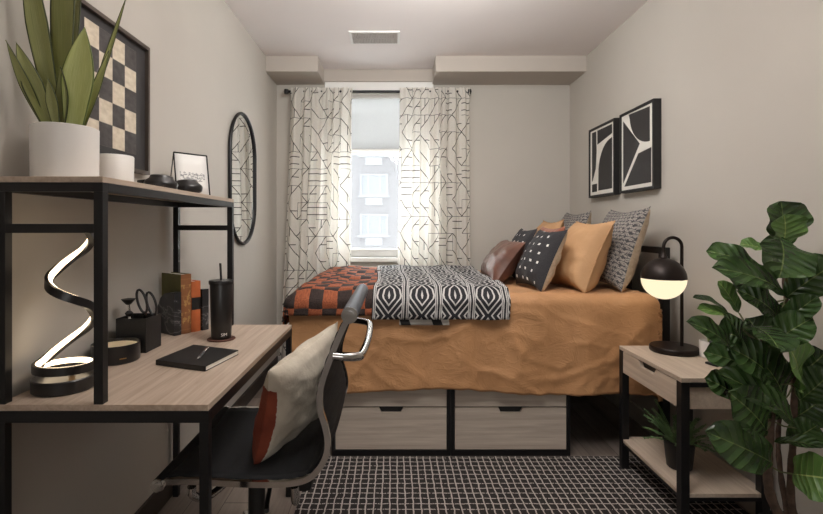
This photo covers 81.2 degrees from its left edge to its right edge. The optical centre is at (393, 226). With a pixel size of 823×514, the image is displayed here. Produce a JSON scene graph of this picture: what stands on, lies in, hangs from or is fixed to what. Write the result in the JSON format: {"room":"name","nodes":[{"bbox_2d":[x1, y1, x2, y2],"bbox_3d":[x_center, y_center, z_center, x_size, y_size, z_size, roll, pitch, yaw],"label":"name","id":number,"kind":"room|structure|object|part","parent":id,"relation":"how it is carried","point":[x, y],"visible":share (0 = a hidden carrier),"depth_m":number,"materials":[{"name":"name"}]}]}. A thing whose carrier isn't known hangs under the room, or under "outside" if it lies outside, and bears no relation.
{"room":"bedroom","nodes":[
{"label":"bedroom","id":0,"kind":"room"},
{"bbox_2d":[0,0,276,513],"bbox_3d":[-1.085,-0.070,0.285,0.140,2.580,8.050,0,0,0],"label":"wall","id":1,"kind":"structure","parent":0,"point":[206,68],"depth_m":1.93,"materials":[{"name":"paint"}]},
{"bbox_2d":[79,0,149,174],"bbox_3d":[-1.000,-0.468,1.708,0.027,0.515,0.476,0,0,0],"label":"framed print","id":2,"kind":"object","parent":1,"relation":"attached to","point":[121,110],"visible":0.6,"depth_m":1.76,"materials":[{"name":"black wood"}]},
{"bbox_2d":[134,356,277,513],"bbox_3d":[-1.009,1.170,0.285,0.012,0.100,7.770,0,0,0],"label":"baseboard","id":3,"kind":"structure","parent":1,"relation":"attached to","point":[155,502],"depth_m":2.16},
{"bbox_2d":[228,112,256,244],"bbox_3d":[-1.000,-0.320,3.200,0.022,0.881,0.551,0,0,0],"label":"wall mirror","id":4,"kind":"object","parent":1,"relation":"attached to","point":[242,156],"visible":0.9,"depth_m":3.19,"materials":[{"name":"black metal"}]},
{"bbox_2d":[266,56,324,84],"bbox_3d":[-0.807,-1.298,3.990,0.415,0.125,0.360,0,0,0],"label":"soffit","id":5,"kind":"structure","parent":0,"point":[283,70],"depth_m":3.81,"materials":[{"name":"paint"}]},
{"bbox_2d":[324,69,431,81],"bbox_3d":[-0.133,-1.308,4.155,0.935,0.105,0.030,0,0,0],"label":"soffit","id":6,"kind":"structure","parent":0,"point":[330,75],"depth_m":4.14,"materials":[{"name":"paint"}]},
{"bbox_2d":[277,85,569,355],"bbox_3d":[0.258,-0.070,4.240,2.546,2.580,0.140,0,0,0],"label":"wall","id":7,"kind":"structure","parent":0,"point":[519,135],"depth_m":4.17,"materials":[{"name":"paint"}]},
{"bbox_2d":[351,257,396,261],"bbox_3d":[-0.120,0.282,4.195,0.990,0.035,0.150,0,0,0],"label":"window sill","id":8,"kind":"structure","parent":7,"relation":"attached to","point":[353,259],"depth_m":4.12,"materials":[{"name":"white wood"}]},
{"bbox_2d":[351,93,399,150],"bbox_3d":[-0.120,-0.918,4.215,0.880,0.507,0.044,0,0,0],"label":"roller blind","id":9,"kind":"object","parent":7,"relation":"attached to","point":[375,118],"visible":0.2,"depth_m":4.21,"materials":[{"name":"fabric"}]},
{"bbox_2d":[284,89,471,93],"bbox_3d":[-0.135,-1.150,4.112,1.594,0.060,0.117,0,0,0],"label":"curtain rod","id":10,"kind":"object","parent":7,"relation":"attached to","point":[286,91],"visible":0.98,"depth_m":4.07,"materials":[{"name":"black metal"}]},
{"bbox_2d":[279,87,352,360],"bbox_3d":[-0.658,0.011,4.055,0.626,2.378,0.089,0,0,0],"label":"curtain","id":11,"kind":"object","parent":10,"relation":"hanging from","point":[318,228],"visible":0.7,"depth_m":4.04,"materials":[{"name":"fabric"}]},
{"bbox_3d":[-0.135,-1.150,4.075,1.530,0.022,0.022,0,0,0],"label":"rod","id":12,"kind":"part","parent":10,"relation":"part of","materials":[{"name":"black metal"}]},
{"bbox_2d":[397,87,469,265],"bbox_3d":[0.335,0.011,4.057,0.652,2.378,0.090,0,0,0],"label":"curtain","id":13,"kind":"object","parent":10,"relation":"hanging from","point":[434,204],"visible":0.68,"depth_m":4.05,"materials":[{"name":"fabric"}]},
{"bbox_2d":[325,82,432,89],"bbox_3d":[-0.120,-0.467,4.160,0.990,1.574,0.019,0,0,0],"label":"trim","id":14,"kind":"structure","parent":7,"relation":"attached to","point":[356,85],"depth_m":4.15,"materials":[{"name":"white wood"}]},
{"bbox_2d":[225,0,648,68],"bbox_3d":[0.258,-1.420,0.285,2.826,0.120,8.050,0,0,0],"label":"ceiling","id":15,"kind":"structure","parent":0,"point":[429,29],"depth_m":3.27,"materials":[{"name":"paint"}]},
{"bbox_2d":[349,31,399,43],"bbox_3d":[-0.134,-1.351,3.430,0.357,0.016,0.220,0,0,0],"label":"ceiling vent","id":16,"kind":"object","parent":15,"relation":"in","point":[356,37],"visible":1,"depth_m":3.41,"materials":[{"name":"white metal"}]},
{"bbox_2d":[158,386,750,513],"bbox_3d":[0.258,1.270,0.285,2.826,0.100,8.050,0,0,0],"label":"floor","id":17,"kind":"structure","parent":0,"point":[594,420],"depth_m":2.72,"materials":[{"name":"beige wood"}]},
{"bbox_2d":[0,176,291,513],"bbox_3d":[-0.731,0.546,1.696,0.533,1.347,0.988,0,0,0],"label":"desk","id":18,"kind":"object","parent":17,"relation":"on","point":[141,390],"visible":0.84,"depth_m":1.22,"materials":[{"name":"brown wood"}]},
{"bbox_3d":[-0.985,0.178,1.214,0.023,0.534,0.023,0,0,0],"label":"shelf post","id":19,"kind":"part","parent":18,"relation":"part of","materials":[{"name":"black metal"}]},
{"bbox_3d":[-0.986,0.856,1.214,0.023,0.729,0.023,0,0,0],"label":"leg","id":20,"kind":"part","parent":18,"relation":"part of","materials":[{"name":"black metal"}]},
{"bbox_2d":[30,233,93,396],"bbox_3d":[-0.914,0.221,1.337,0.173,0.447,0.177,0,0,0],"label":"lamp","id":21,"kind":"object","parent":18,"relation":"on","point":[51,378],"visible":0.96,"depth_m":1.30,"materials":[{"name":"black metal"}]},
{"bbox_2d":[5,0,125,175],"bbox_3d":[-0.885,-0.534,1.328,0.268,0.812,0.160,0,0,-26],"label":"snake plant","id":22,"kind":"object","parent":18,"relation":"on","point":[62,91],"visible":0.96,"depth_m":1.28,"materials":[{"name":"green plant"}]},
{"bbox_3d":[-0.902,-0.201,1.320,0.160,0.145,0.160,0,0,0],"label":"pot","id":23,"kind":"part","parent":22,"relation":"part of","materials":[{"name":"white ceramic"}]},
{"bbox_3d":[-0.740,0.178,1.214,0.023,0.534,0.023,0,0,0],"label":"shelf post","id":24,"kind":"part","parent":18,"relation":"part of","materials":[{"name":"black metal"}]},
{"bbox_2d":[91,338,140,365],"bbox_3d":[-0.925,0.414,1.600,0.144,0.059,0.144,0,0,0],"label":"candle","id":25,"kind":"object","parent":18,"relation":"on","point":[121,351],"visible":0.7,"depth_m":1.57,"materials":[{"name":"wax"}]},
{"bbox_2d":[99,153,133,181],"bbox_3d":[-0.872,-0.175,1.500,0.109,0.094,0.109,0,0,0],"label":"pot","id":26,"kind":"object","parent":18,"relation":"on","point":[117,166],"visible":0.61,"depth_m":1.46,"materials":[{"name":"white ceramic"}]},
{"bbox_3d":[-0.862,-0.101,1.696,0.268,0.023,0.988,0,0,0],"label":"shelf rail","id":27,"kind":"part","parent":18,"relation":"part of","materials":[{"name":"black metal"}]},
{"bbox_2d":[116,313,160,352],"bbox_3d":[-0.925,0.384,1.745,0.106,0.121,0.110,0,0,0],"label":"pen holder","id":28,"kind":"object","parent":18,"relation":"on","point":[148,330],"visible":0.69,"depth_m":1.69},
{"bbox_2d":[121,298,135,317],"bbox_3d":[-0.959,0.341,1.735,0.048,0.169,0.048,0,0,0],"label":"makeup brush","id":29,"kind":"object","parent":28,"relation":"in","point":[128,301],"visible":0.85,"depth_m":1.73,"materials":[{"name":"black metal"}]},
{"bbox_2d":[125,310,133,317],"bbox_3d":[-0.944,0.362,1.716,0.028,0.127,0.030,0,0,32],"label":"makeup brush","id":30,"kind":"object","parent":28,"relation":"in","point":[129,313],"visible":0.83,"depth_m":1.71,"materials":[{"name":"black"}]},
{"bbox_2d":[135,289,157,317],"bbox_3d":[-0.900,0.329,1.751,0.076,0.212,0.021,0,0,0],"label":"scissors","id":31,"kind":"object","parent":28,"relation":"in","point":[145,296],"visible":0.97,"depth_m":1.75,"materials":[{"name":"black metal"}]},
{"bbox_3d":[-0.731,0.476,1.696,0.533,0.030,0.988,0,0,0],"label":"apron rail","id":32,"kind":"part","parent":18,"relation":"part of","materials":[{"name":"black metal"}]},
{"bbox_2d":[158,292,180,335],"bbox_3d":[-0.944,0.356,2.010,0.147,0.176,0.030,0,0,35],"label":"bookend","id":33,"kind":"object","parent":18,"relation":"on","point":[169,306],"visible":0.85,"depth_m":1.98,"materials":[{"name":"stone"}]},
{"bbox_2d":[137,174,202,192],"bbox_3d":[-0.845,-0.155,1.768,0.208,0.059,0.285,0,0,0],"label":"headphones","id":34,"kind":"object","parent":18,"relation":"on","point":[191,185],"visible":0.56,"depth_m":1.68,"materials":[{"name":"black plastic"}]},
{"bbox_2d":[144,174,177,188],"bbox_3d":[-0.813,-0.155,1.680,0.110,0.059,0.110,0,0,0],"label":"ear cup","id":35,"kind":"object","parent":34,"relation":"on","point":[161,180],"depth_m":1.64,"materials":[{"name":"black plastic"}]},
{"bbox_2d":[177,179,202,192],"bbox_3d":[-0.796,-0.155,1.855,0.110,0.057,0.110,0,0,0],"label":"ear cup","id":36,"kind":"object","parent":34,"relation":"on","point":[191,185],"depth_m":1.82,"materials":[{"name":"black plastic"}]},
{"bbox_2d":[162,272,190,333],"bbox_3d":[-0.925,0.321,2.046,0.153,0.247,0.046,0,0,35],"label":"book","id":37,"kind":"object","parent":18,"relation":"on","point":[173,281],"visible":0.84,"depth_m":2.00,"materials":[{"name":"paper"}]},
{"bbox_3d":[-0.985,0.178,2.179,0.023,0.534,0.023,0,0,0],"label":"shelf post","id":38,"kind":"part","parent":18,"relation":"part of","materials":[{"name":"black metal"}]},
{"bbox_3d":[-0.986,0.856,2.179,0.023,0.729,0.023,0,0,0],"label":"leg","id":39,"kind":"part","parent":18,"relation":"part of","materials":[{"name":"black metal"}]},
{"bbox_2d":[170,151,210,194],"bbox_3d":[-0.893,-0.225,2.105,0.062,0.196,0.164,0,0,42],"label":"photo frame","id":40,"kind":"object","parent":18,"relation":"on","point":[190,166],"visible":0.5,"depth_m":2.10,"materials":[{"name":"white paper"}]},
{"bbox_2d":[191,280,200,331],"bbox_3d":[-0.896,0.337,2.082,0.150,0.214,0.042,0,0,35],"label":"book","id":41,"kind":"object","parent":18,"relation":"on","point":[195,284],"visible":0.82,"depth_m":2.04,"materials":[{"name":"paper"}]},
{"bbox_2d":[156,345,237,370],"bbox_3d":[-0.653,0.436,1.610,0.199,0.016,0.239,0,0,11],"label":"notebook","id":42,"kind":"object","parent":18,"relation":"on","point":[186,358],"visible":0.97,"depth_m":1.57,"materials":[{"name":"paper"}]},
{"bbox_2d":[197,346,208,358],"bbox_3d":[-0.639,0.422,1.607,0.009,0.011,0.142,0,0,-9],"label":"pen","id":43,"kind":"object","parent":42,"relation":"on","point":[206,348],"visible":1,"depth_m":1.60,"materials":[{"name":"silver metal"}]},
{"bbox_2d":[201,288,208,329],"bbox_3d":[-0.872,0.356,2.114,0.147,0.176,0.030,0,0,35],"label":"bookend","id":44,"kind":"object","parent":18,"relation":"on","point":[204,292],"visible":0.27,"depth_m":2.07,"materials":[{"name":"stone"}]},
{"bbox_3d":[-0.475,0.856,1.214,0.023,0.729,0.023,0,0,0],"label":"leg","id":45,"kind":"part","parent":18,"relation":"part of","materials":[{"name":"black metal"}]},
{"bbox_2d":[207,335,235,341],"bbox_3d":[-0.682,0.442,1.900,0.108,0.005,0.108,0,0,0],"label":"coaster","id":46,"kind":"object","parent":18,"relation":"on","point":[209,339],"visible":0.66,"depth_m":1.87,"materials":[{"name":"brown"}]},
{"bbox_2d":[208,263,233,339],"bbox_3d":[-0.682,0.291,1.900,0.095,0.295,0.095,0,0,0],"label":"tumbler","id":47,"kind":"object","parent":46,"relation":"on","point":[221,290],"visible":1,"depth_m":1.87,"materials":[{"name":"black metal"}]},
{"bbox_3d":[-0.682,0.217,1.900,0.095,0.016,0.095,0,0,0],"label":"lid","id":48,"kind":"part","parent":47,"relation":"part of","materials":[{"name":"black plastic"}]},
{"bbox_2d":[209,284,232,339],"bbox_3d":[-0.682,0.331,1.900,0.088,0.215,0.088,0,0,0],"label":"cup","id":49,"kind":"object","parent":47,"relation":"on","point":[221,295],"depth_m":1.86,"materials":[{"name":"black metal"}]},
{"bbox_3d":[-0.740,0.178,2.179,0.023,0.534,0.023,0,0,0],"label":"shelf post","id":50,"kind":"part","parent":18,"relation":"part of","materials":[{"name":"black metal"}]},
{"bbox_3d":[-0.475,0.856,2.179,0.023,0.729,0.023,0,0,0],"label":"leg","id":51,"kind":"part","parent":18,"relation":"part of","materials":[{"name":"black metal"}]},
{"bbox_2d":[150,284,372,513],"bbox_3d":[-0.430,0.723,1.639,0.727,0.990,0.626,0,0,0],"label":"desk chair","id":52,"kind":"object","parent":17,"relation":"on","point":[296,465],"visible":0.93,"depth_m":1.49,"materials":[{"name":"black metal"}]},
{"bbox_3d":[-0.398,0.499,1.380,0.555,0.496,0.015,0,0,0],"label":"rail","id":53,"kind":"part","parent":52,"relation":"part of","materials":[{"name":"silver metal"}]},
{"bbox_3d":[-0.398,0.499,1.650,0.558,0.500,0.525,0,0,0],"label":"sling seat","id":54,"kind":"part","parent":52,"relation":"part of","materials":[{"name":"black"}]},
{"bbox_3d":[-0.387,0.825,1.490,0.017,0.024,0.184,0,0,-9],"label":"tilt lever","id":55,"kind":"part","parent":52,"relation":"part of","materials":[{"name":"black plastic"}]},
{"bbox_3d":[-0.398,0.499,1.920,0.555,0.496,0.015,0,0,0],"label":"rail","id":56,"kind":"part","parent":52,"relation":"part of","materials":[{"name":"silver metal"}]},
{"bbox_2d":[252,321,337,463],"bbox_3d":[-0.324,0.541,1.611,0.187,0.401,0.455,0,0,22],"label":"throw pillow","id":57,"kind":"object","parent":52,"relation":"on","point":[287,405],"visible":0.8,"depth_m":1.49,"materials":[{"name":"beige fabric"}]},
{"bbox_2d":[331,389,450,455],"bbox_3d":[-0.013,1.018,2.833,0.635,0.405,0.554,0,0,0],"label":"drawer","id":58,"kind":"object","parent":17,"relation":"on","point":[418,422],"visible":0.56,"depth_m":2.56,"materials":[{"name":"beige wood"}]},
{"bbox_3d":[-0.013,0.976,2.579,0.130,0.034,0.013,0,0,0],"label":"finger pull","id":59,"kind":"part","parent":58,"relation":"part of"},
{"bbox_3d":[-0.013,1.073,2.565,0.591,0.221,0.018,0,0,0],"label":"drawer","id":60,"kind":"part","parent":58,"relation":"part of","materials":[{"name":"brown wood"}]},
{"bbox_3d":[-0.013,0.893,2.565,0.591,0.123,0.018,0,0,0],"label":"drawer","id":61,"kind":"part","parent":58,"relation":"part of","materials":[{"name":"brown wood"}]},
{"bbox_2d":[451,389,569,455],"bbox_3d":[0.624,1.018,2.833,0.635,0.405,0.554,0,0,0],"label":"drawer","id":62,"kind":"object","parent":17,"relation":"on","point":[482,423],"visible":0.53,"depth_m":2.56,"materials":[{"name":"beige wood"}]},
{"bbox_3d":[0.624,0.976,2.579,0.130,0.034,0.013,0,0,0],"label":"finger pull","id":63,"kind":"part","parent":62,"relation":"part of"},
{"bbox_3d":[0.624,0.893,2.565,0.591,0.123,0.018,0,0,0],"label":"drawer","id":64,"kind":"part","parent":62,"relation":"part of","materials":[{"name":"brown wood"}]},
{"bbox_3d":[0.624,1.073,2.565,0.591,0.221,0.018,0,0,0],"label":"drawer","id":65,"kind":"part","parent":62,"relation":"part of","materials":[{"name":"brown wood"}]},
{"bbox_2d":[294,456,748,513],"bbox_3d":[0.540,1.214,1.640,1.920,0.011,1.780,0,0,0],"label":"area rug","id":66,"kind":"object","parent":17,"relation":"on","point":[345,484],"visible":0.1,"depth_m":2.21,"materials":[{"name":"black fabric"}]},
{"bbox_2d":[619,346,769,513],"bbox_3d":[1.319,0.904,2.167,0.353,0.608,0.525,0,0,0],"label":"nightstand","id":67,"kind":"object","parent":66,"relation":"on","point":[681,381],"visible":0.65,"depth_m":2.02,"materials":[{"name":"brown wood"}]},
{"bbox_3d":[1.159,0.913,2.413,0.034,0.590,0.034,0,0,0],"label":"leg","id":68,"kind":"part","parent":67,"relation":"part of","materials":[{"name":"black metal"}]},
{"bbox_3d":[1.153,0.673,2.167,0.018,0.104,0.451,0,0,0],"label":"drawer","id":69,"kind":"part","parent":67,"relation":"part of","materials":[{"name":"brown wood"}]},
{"bbox_3d":[1.167,0.637,2.167,0.011,0.032,0.160,0,0,0],"label":"finger pull","id":70,"kind":"part","parent":67,"relation":"part of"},
{"bbox_3d":[1.155,1.085,2.167,0.014,0.015,0.457,0,0,0],"label":"frame rail","id":71,"kind":"part","parent":67,"relation":"part of","materials":[{"name":"black metal"}]},
{"bbox_2d":[640,236,698,356],"bbox_3d":[1.331,0.321,2.315,0.257,0.556,0.214,0,0,0],"label":"table lamp","id":72,"kind":"object","parent":67,"relation":"on","point":[662,277],"visible":1,"depth_m":2.26,"materials":[{"name":"black metal"}]},
{"bbox_3d":[1.302,0.298,2.315,0.197,0.098,0.197,0,0,0],"label":"glass globe","id":73,"kind":"part","parent":72,"relation":"part of"},
{"bbox_3d":[1.302,0.198,2.315,0.199,0.100,0.199,0,0,0],"label":"lamp shade","id":74,"kind":"part","parent":72,"relation":"part of","materials":[{"name":"brown metal"}]},
{"bbox_3d":[1.346,0.312,2.315,0.103,0.537,0.016,0,0,0],"label":"arm","id":75,"kind":"part","parent":72,"relation":"part of","materials":[{"name":"brown metal"}]},
{"bbox_2d":[642,400,716,470],"bbox_3d":[1.247,0.931,2.110,0.294,0.255,0.386,0,0,36],"label":"potted fern","id":76,"kind":"object","parent":67,"relation":"on","point":[669,438],"visible":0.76,"depth_m":2.11,"materials":[{"name":"green plant"}]},
{"bbox_2d":[662,434,696,470],"bbox_3d":[1.262,0.998,2.120,0.132,0.121,0.132,0,0,0],"label":"pot","id":77,"kind":"object","parent":76,"relation":"on","point":[669,445],"depth_m":2.09,"materials":[{"name":"grey ceramic"}]},
{"bbox_3d":[1.159,0.913,1.922,0.034,0.590,0.034,0,0,0],"label":"leg","id":78,"kind":"part","parent":67,"relation":"part of","materials":[{"name":"black metal"}]},
{"bbox_3d":[1.478,0.913,2.413,0.034,0.590,0.034,0,0,0],"label":"leg","id":79,"kind":"part","parent":67,"relation":"part of","materials":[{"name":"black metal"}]},
{"bbox_2d":[623,437,760,497],"bbox_3d":[1.319,1.068,2.167,0.347,0.016,0.519,0,0,0],"label":"shelf","id":80,"kind":"object","parent":67,"relation":"attached to","point":[710,476],"depth_m":2.06,"materials":[{"name":"brown wood"}]},
{"bbox_3d":[1.319,0.627,1.915,0.285,0.017,0.020,0,0,0],"label":"frame rail","id":81,"kind":"part","parent":67,"relation":"part of","materials":[{"name":"black metal"}]},
{"bbox_2d":[699,338,709,357],"bbox_3d":[1.450,0.520,2.208,0.096,0.158,0.091,0,0,-25],"label":"pot","id":82,"kind":"object","parent":67,"relation":"on","point":[703,343],"visible":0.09,"depth_m":2.20,"materials":[{"name":"white ceramic"}]},
{"bbox_2d":[705,340,718,366],"bbox_3d":[1.411,0.548,2.091,0.081,0.101,0.055,0,0,-20],"label":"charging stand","id":83,"kind":"object","parent":67,"relation":"on","point":[710,341],"visible":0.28,"depth_m":2.09,"materials":[{"name":"black plastic"}]},
{"bbox_3d":[1.319,1.085,1.917,0.285,0.015,0.016,0,0,0],"label":"frame rail","id":84,"kind":"part","parent":67,"relation":"part of","materials":[{"name":"black metal"}]},
{"bbox_3d":[1.478,0.913,1.922,0.034,0.590,0.034,0,0,0],"label":"leg","id":85,"kind":"part","parent":67,"relation":"part of","materials":[{"name":"black metal"}]},
{"bbox_2d":[686,201,822,513],"bbox_3d":[1.212,0.559,1.580,0.579,1.298,0.296,0,0,0],"label":"fiddle leaf fig","id":86,"kind":"object","parent":66,"relation":"on","point":[755,375],"visible":1,"depth_m":1.55,"materials":[{"name":"plant"}]},
{"bbox_3d":[1.296,0.730,1.610,0.127,0.696,0.054,0,0,0],"label":"stem","id":87,"kind":"part","parent":86,"relation":"part of","materials":[{"name":"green plant"}]},
{"bbox_3d":[1.344,0.732,1.649,0.052,0.680,0.057,0,0,0],"label":"stem","id":88,"kind":"part","parent":86,"relation":"part of","materials":[{"name":"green plant"}]},
{"bbox_3d":[1.352,0.569,1.619,0.071,1.009,0.045,0,0,0],"label":"stem","id":89,"kind":"part","parent":86,"relation":"part of","materials":[{"name":"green plant"}]},
{"bbox_2d":[626,246,669,436],"bbox_3d":[0.485,0.665,3.263,1.990,1.110,1.385,0,0,0],"label":"bed","id":90,"kind":"object","parent":17,"relation":"on","point":[664,303],"visible":0.02,"depth_m":2.57,"materials":[{"name":"black metal"}]},
{"bbox_2d":[289,270,662,401],"bbox_3d":[0.417,0.629,3.229,1.979,0.570,1.487,0,0,0],"label":"duvet","id":91,"kind":"object","parent":90,"relation":"on","point":[559,339],"visible":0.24,"depth_m":2.51,"materials":[{"name":"fabric"}]},
{"bbox_2d":[282,265,380,324],"bbox_3d":[-0.324,0.419,3.189,0.525,0.219,1.428,0,0,0],"label":"throw blanket","id":92,"kind":"object","parent":91,"relation":"on","point":[327,293],"visible":0.9,"depth_m":2.53,"materials":[{"name":"fabric"}]},
{"bbox_2d":[371,265,510,324],"bbox_3d":[0.249,0.409,3.202,0.778,0.206,1.470,0,0,0],"label":"throw blanket","id":93,"kind":"object","parent":91,"relation":"on","point":[437,294],"visible":0.99,"depth_m":2.50,"materials":[{"name":"fabric"}]},
{"bbox_2d":[481,240,525,282],"bbox_3d":[0.711,0.224,3.195,0.226,0.266,0.640,0,0,3],"label":"throw pillow","id":94,"kind":"object","parent":91,"relation":"on","point":[501,261],"visible":0.95,"depth_m":2.94,"materials":[{"name":"brown leather"}]},
{"bbox_3d":[0.753,0.246,3.192,0.087,0.320,0.640,36,2,3],"label":"panel","id":95,"kind":"part","parent":94,"relation":"part of","materials":[{"name":"brown leather"}]},
{"bbox_2d":[511,228,537,278],"bbox_3d":[0.863,0.179,3.320,0.190,0.344,0.400,0,0,0],"label":"throw pillow","id":96,"kind":"object","parent":91,"relation":"on","point":[522,235],"visible":0.3,"depth_m":3.18,"materials":[{"name":"fabric"}]},
{"bbox_2d":[515,230,567,291],"bbox_3d":[0.845,0.182,2.776,0.218,0.338,0.393,0,0,-11],"label":"throw pillow","id":97,"kind":"object","parent":91,"relation":"on","point":[536,267],"visible":1,"depth_m":2.64,"materials":[{"name":"fabric"}]},
{"bbox_2d":[536,219,563,229],"bbox_3d":[1.091,0.152,3.521,0.238,0.413,0.465,0,0,2],"label":"throw pillow","id":98,"kind":"object","parent":91,"relation":"on","point":[545,224],"visible":0.07,"depth_m":3.38,"materials":[{"name":"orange fabric"}]},
{"bbox_2d":[540,226,564,283],"bbox_3d":[0.998,0.172,3.172,0.178,0.358,0.401,0,0,-4],"label":"throw pillow","id":99,"kind":"object","parent":91,"relation":"on","point":[542,227],"visible":0.05,"depth_m":3.09,"materials":[{"name":"orange fabric"}]},
{"bbox_2d":[562,211,590,229],"bbox_3d":[1.303,0.117,3.600,0.240,0.468,0.480,0,0,0],"label":"throw pillow","id":100,"kind":"object","parent":91,"relation":"on","point":[569,219],"visible":0.16,"depth_m":3.47,"materials":[{"name":"fabric"}]},
{"bbox_3d":[1.361,0.132,3.600,0.103,0.490,0.480,17,0,0],"label":"panel","id":101,"kind":"part","parent":100,"relation":"part of","materials":[{"name":"fabric"}]},
{"bbox_2d":[551,220,614,292],"bbox_3d":[1.071,0.164,2.786,0.279,0.405,0.458,0,0,-5],"label":"throw pillow","id":102,"kind":"object","parent":91,"relation":"on","point":[581,266],"visible":0.86,"depth_m":2.61,"materials":[{"name":"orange fabric"}]},
{"bbox_2d":[599,206,650,291],"bbox_3d":[1.300,0.119,2.830,0.252,0.464,0.480,0,0,0],"label":"throw pillow","id":103,"kind":"object","parent":91,"relation":"on","point":[630,228],"visible":0.68,"depth_m":2.63,"materials":[{"name":"fabric"}]},
{"bbox_3d":[1.359,0.136,2.830,0.106,0.490,0.480,19,0,0],"label":"panel","id":104,"kind":"part","parent":103,"relation":"part of","materials":[{"name":"fabric"}]},
{"bbox_3d":[1.461,0.367,3.275,0.010,0.445,0.650,0,0,0],"label":"headboard panel","id":105,"kind":"part","parent":90,"relation":"part of","materials":[{"name":"black metal"}]},
{"bbox_3d":[1.460,0.365,3.263,0.024,0.510,1.305,0,0,0],"label":"headboard rail","id":106,"kind":"part","parent":90,"relation":"part of","materials":[{"name":"black metal"}]},
{"bbox_3d":[1.460,0.665,2.590,0.040,1.110,0.040,0,0,0],"label":"headboard post","id":107,"kind":"part","parent":90,"relation":"part of","materials":[{"name":"black metal"}]},
{"bbox_2d":[432,56,585,84],"bbox_3d":[0.933,-1.298,3.990,1.196,0.125,0.360,0,0,0],"label":"soffit","id":108,"kind":"structure","parent":0,"point":[447,70],"depth_m":3.81,"materials":[{"name":"paint"}]},
{"bbox_2d":[570,0,822,513],"bbox_3d":[1.601,-0.070,0.285,0.140,2.580,8.050,0,0,0],"label":"wall","id":109,"kind":"structure","parent":0,"point":[738,84],"depth_m":2.29,"materials":[{"name":"paint"}]},
{"bbox_2d":[589,118,619,197],"bbox_3d":[1.508,-0.477,3.443,0.045,0.515,0.423,0,0,0],"label":"wall art","id":110,"kind":"object","parent":109,"relation":"attached to","point":[604,138],"visible":0.95,"depth_m":3.39},
{"bbox_2d":[591,122,612,195],"bbox_3d":[1.510,-0.477,3.443,0.034,0.483,0.391,0,0,0],"label":"print","id":111,"kind":"object","parent":110,"relation":"attached to","point":[601,135],"depth_m":3.43},
{"bbox_2d":[619,98,660,193],"bbox_3d":[1.508,-0.477,2.950,0.045,0.515,0.415,0,0,0],"label":"wall art","id":112,"kind":"object","parent":109,"relation":"attached to","point":[640,126],"visible":1,"depth_m":2.90},
{"bbox_2d":[622,103,651,190],"bbox_3d":[1.510,-0.477,2.950,0.034,0.483,0.383,0,0,0],"label":"print","id":113,"kind":"object","parent":112,"relation":"attached to","point":[636,122],"depth_m":2.94},
{"bbox_2d":[604,394,770,513],"bbox_3d":[1.525,1.170,0.285,0.012,0.100,7.770,0,0,0],"label":"baseboard","id":114,"kind":"structure","parent":109,"relation":"attached to","point":[636,413],"depth_m":2.93,"materials":[{"name":"paint"}]},
{"bbox_2d":[759,510,783,513],"bbox_3d":[1.360,1.111,1.600,0.250,0.192,0.250,0,0,0],"label":"pot","id":115,"kind":"object","parent":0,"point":[769,511],"depth_m":1.71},
{"label":"outside","id":116,"kind":"structure","parent":0,"visible":0},
{"bbox_2d":[351,151,398,256],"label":"window","id":117,"kind":"structure","parent":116,"point":[374,177],"depth_m":36.00,"materials":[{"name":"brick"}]},
{"bbox_3d":[-1.480,-0.180,35.970,1.840,1.360,0.040,0,0,0],"label":"pane","id":118,"kind":"part","parent":117,"relation":"part of","materials":[{"name":"clear glass"}]},
{"bbox_3d":[-1.480,-3.180,35.970,1.840,1.360,0.040,0,0,0],"label":"pane","id":119,"kind":"part","parent":117,"relation":"part of","materials":[{"name":"clear glass"}]}
]}

